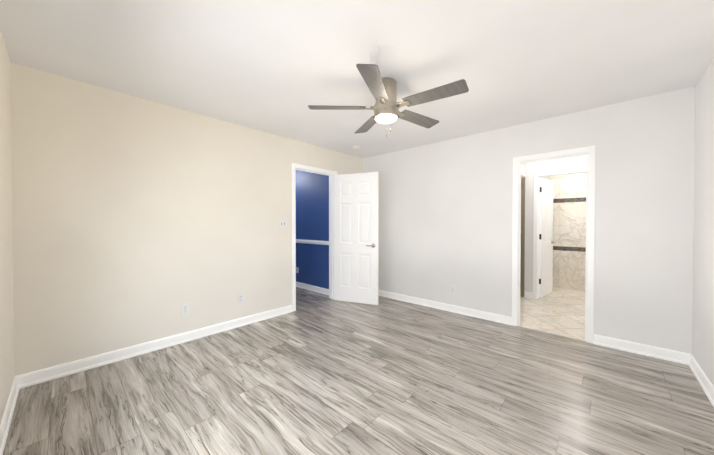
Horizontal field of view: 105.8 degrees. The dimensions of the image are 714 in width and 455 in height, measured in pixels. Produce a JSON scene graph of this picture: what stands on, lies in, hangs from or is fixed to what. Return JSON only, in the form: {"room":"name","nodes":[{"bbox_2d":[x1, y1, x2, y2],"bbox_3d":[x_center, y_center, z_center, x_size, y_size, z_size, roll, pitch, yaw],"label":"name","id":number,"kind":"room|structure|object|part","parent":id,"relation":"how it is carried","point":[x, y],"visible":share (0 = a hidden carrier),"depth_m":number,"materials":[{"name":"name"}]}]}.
{"room":"empty bedroom","nodes":[
{"label":"empty bedroom","id":0,"kind":"room"},
{"bbox_2d":[0,31,14,423],"bbox_3d":[-1.165,0.012,0.619,3.960,2.440,0.170,1,1,42],"label":"wall","id":1,"kind":"structure","parent":0,"point":[7,357],"depth_m":1.77,"materials":[{"name":"beige paint"}]},
{"bbox_2d":[0,374,23,454],"bbox_3d":[-1.156,1.181,0.755,3.810,0.098,0.021,1,1,42],"label":"baseboard","id":2,"kind":"structure","parent":1,"relation":"attached to","point":[18,383],"depth_m":1.71,"materials":[{"name":"white wood"}]},
{"bbox_2d":[10,62,362,375],"bbox_3d":[-1.294,-0.022,3.505,0.120,2.440,4.260,1,1,42],"label":"wall","id":3,"kind":"structure","parent":0,"point":[137,220],"depth_m":2.54,"materials":[{"name":"beige paint"}]},
{"bbox_2d":[24,305,292,387],"bbox_3d":[-1.729,1.156,2.937,0.021,0.098,2.413,1,1,42],"label":"baseboard","id":4,"kind":"structure","parent":3,"relation":"attached to","point":[95,361],"depth_m":2.56,"materials":[{"name":"white wood"}]},
{"bbox_2d":[181,303,188,314],"bbox_3d":[-1.813,0.866,2.852,0.008,0.114,0.070,1,1,42],"label":"electrical outlet","id":5,"kind":"object","parent":3,"relation":"attached to","point":[184,309],"visible":1,"depth_m":2.85,"materials":[{"name":"white plastic"}]},
{"bbox_2d":[238,293,243,302],"bbox_3d":[-1.415,0.861,3.287,0.008,0.114,0.070,1,1,42],"label":"electrical outlet","id":6,"kind":"object","parent":3,"relation":"attached to","point":[241,298],"visible":1,"depth_m":3.29,"materials":[{"name":"white plastic"}]},
{"bbox_2d":[279,219,286,227],"bbox_3d":[-1.014,-0.054,3.710,0.016,0.114,0.116,1,1,42],"label":"light switch","id":7,"kind":"object","parent":3,"relation":"attached to","point":[282,223],"visible":1,"depth_m":3.71,"materials":[{"name":"white plastic"}]},
{"bbox_2d":[292,163,337,310],"bbox_3d":[-0.672,0.137,4.188,0.152,2.107,0.879,1,1,42],"label":"door frame","id":8,"kind":"structure","parent":3,"relation":"attached to","point":[310,169],"depth_m":4.15,"materials":[{"name":"white wood"}]},
{"bbox_2d":[334,172,378,304],"bbox_3d":[-0.028,0.168,4.257,0.761,2.027,0.139,0,1,22],"label":"bedroom door","id":9,"kind":"structure","parent":3,"relation":"in","point":[356,237],"depth_m":4.23,"materials":[{"name":"white wood"}]},
{"bbox_2d":[296,170,328,288],"bbox_3d":[-1.627,-0.049,5.840,3.520,2.440,0.120,1,1,42],"label":"wall","id":10,"kind":"structure","parent":0,"point":[312,213],"depth_m":5.01,"materials":[{"name":"blue paint"}]},
{"bbox_2d":[296,239,328,244],"bbox_3d":[-1.632,0.262,5.749,3.400,0.070,0.026,1,1,42],"label":"trim","id":11,"kind":"structure","parent":10,"relation":"attached to","point":[312,242],"depth_m":4.98,"materials":[{"name":"white wood"}]},
{"bbox_2d":[296,282,328,294],"bbox_3d":[-1.630,1.123,5.761,3.400,0.098,0.021,1,1,42],"label":"baseboard","id":12,"kind":"structure","parent":10,"relation":"attached to","point":[313,288],"depth_m":5.00,"materials":[{"name":"white wood"}]},
{"bbox_2d":[0,0,713,158],"bbox_3d":[0.169,-1.276,2.155,4.080,0.100,4.260,1,1,42],"label":"ceiling","id":13,"kind":"structure","parent":0,"point":[276,67],"depth_m":1.92,"materials":[{"name":"white paint"}]},
{"bbox_2d":[308,64,468,136],"bbox_3d":[0.280,-0.982,2.293,1.257,0.492,1.268,1,1,42],"label":"fan","id":14,"kind":"object","parent":13,"relation":"hanging from","point":[386,106],"visible":1,"depth_m":2.20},
{"bbox_3d":[-0.168,-1.016,2.289,0.428,0.036,0.414,1,1,42],"label":"blade","id":15,"kind":"part","parent":14,"relation":"part of","materials":[{"name":"grey wood"}]},
{"bbox_3d":[0.114,-1.020,2.690,0.475,0.036,0.335,1,1,42],"label":"blade","id":16,"kind":"part","parent":14,"relation":"part of","materials":[{"name":"wood"}]},
{"bbox_3d":[0.129,-1.011,1.898,0.315,0.036,0.481,1,1,42],"label":"blade","id":17,"kind":"part","parent":14,"relation":"part of","materials":[{"name":"grey wood"}]},
{"bbox_3d":[0.247,-0.919,2.298,0.186,0.028,0.186,1,1,42],"label":"glass","id":18,"kind":"part","parent":14,"relation":"part of","materials":[{"name":"white glass"}]},
{"bbox_3d":[0.582,-1.019,2.543,0.211,0.036,0.492,1,1,42],"label":"blade","id":19,"kind":"part","parent":14,"relation":"part of","materials":[{"name":"wood"}]},
{"bbox_3d":[0.591,-1.013,2.063,0.490,0.036,0.186,1,1,42],"label":"blade","id":20,"kind":"part","parent":14,"relation":"part of","materials":[{"name":"grey wood"}]},
{"bbox_2d":[3,287,713,454],"bbox_3d":[-1.168,1.230,3.331,7.600,0.060,4.152,1,1,42],"label":"floor","id":21,"kind":"structure","parent":0,"point":[315,373],"depth_m":1.96,"materials":[{"name":"grey laminate"}]},
{"bbox_2d":[520,163,524,296],"bbox_3d":[2.074,-0.031,4.303,0.770,2.440,1.460,1,1,42],"label":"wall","id":22,"kind":"structure","parent":0,"point":[522,236],"depth_m":4.59,"materials":[{"name":"white paint"}]},
{"bbox_2d":[520,171,525,288],"bbox_3d":[2.674,0.141,4.465,0.172,2.092,0.639,1,1,42],"label":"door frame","id":23,"kind":"structure","parent":22,"relation":"attached to","point":[523,174],"depth_m":4.38,"materials":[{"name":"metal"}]},
{"bbox_2d":[524,291,532,298],"bbox_3d":[2.789,1.147,3.664,1.165,0.098,1.460,1,1,42],"label":"baseboard","id":24,"kind":"structure","parent":22,"relation":"attached to","point":[528,294],"depth_m":4.55,"materials":[{"name":"white wood"}]},
{"bbox_2d":[363,86,694,353],"bbox_3d":[1.564,-0.024,3.699,3.840,2.440,0.120,1,1,42],"label":"wall","id":25,"kind":"structure","parent":0,"point":[445,214],"depth_m":2.81,"materials":[{"name":"white paint"}]},
{"bbox_2d":[379,290,511,325],"bbox_3d":[0.998,1.142,4.133,2.438,0.098,0.021,1,1,42],"label":"baseboard","id":26,"kind":"structure","parent":25,"relation":"attached to","point":[493,317],"depth_m":3.82,"materials":[{"name":"white wood"}]},
{"bbox_2d":[450,285,454,293],"bbox_3d":[1.351,0.874,3.817,0.070,0.114,0.008,1,1,42],"label":"electrical outlet","id":27,"kind":"object","parent":25,"relation":"attached to","point":[452,288],"visible":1,"depth_m":3.81,"materials":[{"name":"white plastic"}]},
{"bbox_2d":[512,146,595,342],"bbox_3d":[2.225,0.177,3.098,0.754,2.052,0.152,1,1,42],"label":"door frame","id":28,"kind":"structure","parent":25,"relation":"attached to","point":[589,151],"depth_m":2.90,"materials":[{"name":"white wood"}]},
{"bbox_2d":[593,334,688,363],"bbox_3d":[2.684,1.160,2.595,0.618,0.098,0.021,1,1,42],"label":"baseboard","id":29,"kind":"structure","parent":25,"relation":"attached to","point":[642,349],"depth_m":2.57,"materials":[{"name":"white wood"}]},
{"bbox_2d":[518,287,585,340],"bbox_3d":[2.863,1.216,4.574,4.520,0.060,3.118,1,1,42],"label":"floor","id":30,"kind":"structure","parent":0,"point":[558,311],"depth_m":3.75,"materials":[{"name":"beige tile"}]},
{"bbox_2d":[524,155,586,292],"bbox_3d":[3.228,-0.031,4.306,3.000,2.440,0.100,1,1,42],"label":"wall","id":31,"kind":"structure","parent":0,"point":[531,168],"depth_m":4.52,"materials":[{"name":"white paint"}]},
{"bbox_2d":[539,178,554,297],"bbox_3d":[3.322,0.170,4.738,0.666,2.012,0.139,-1,1,-41],"label":"bathroom door","id":32,"kind":"structure","parent":31,"relation":"in","point":[546,242],"depth_m":4.68,"materials":[{"name":"white wood"}]},
{"bbox_2d":[533,167,585,298],"bbox_3d":[3.265,0.143,4.274,0.784,2.092,0.132,1,1,42],"label":"door frame","id":33,"kind":"structure","parent":31,"relation":"attached to","point":[538,175],"depth_m":4.47,"materials":[{"name":"white wood"}]},
{"bbox_2d":[540,173,585,290],"bbox_3d":[4.218,-0.041,5.095,2.840,2.440,0.100,1,1,42],"label":"wall","id":34,"kind":"structure","parent":0,"point":[569,223],"depth_m":5.17,"materials":[{"name":"tile"}]},
{"bbox_2d":[692,59,713,385],"bbox_3d":[1.689,0.009,0.898,0.120,2.440,4.090,1,1,42],"label":"wall","id":35,"kind":"structure","parent":0,"point":[703,300],"depth_m":2.11,"materials":[{"name":"white paint"}]},
{"bbox_2d":[684,354,713,406],"bbox_3d":[1.596,1.179,0.915,0.021,0.098,3.970,1,1,42],"label":"baseboard","id":36,"kind":"structure","parent":35,"relation":"attached to","point":[689,360],"depth_m":2.10,"materials":[{"name":"white wood"}]}
]}

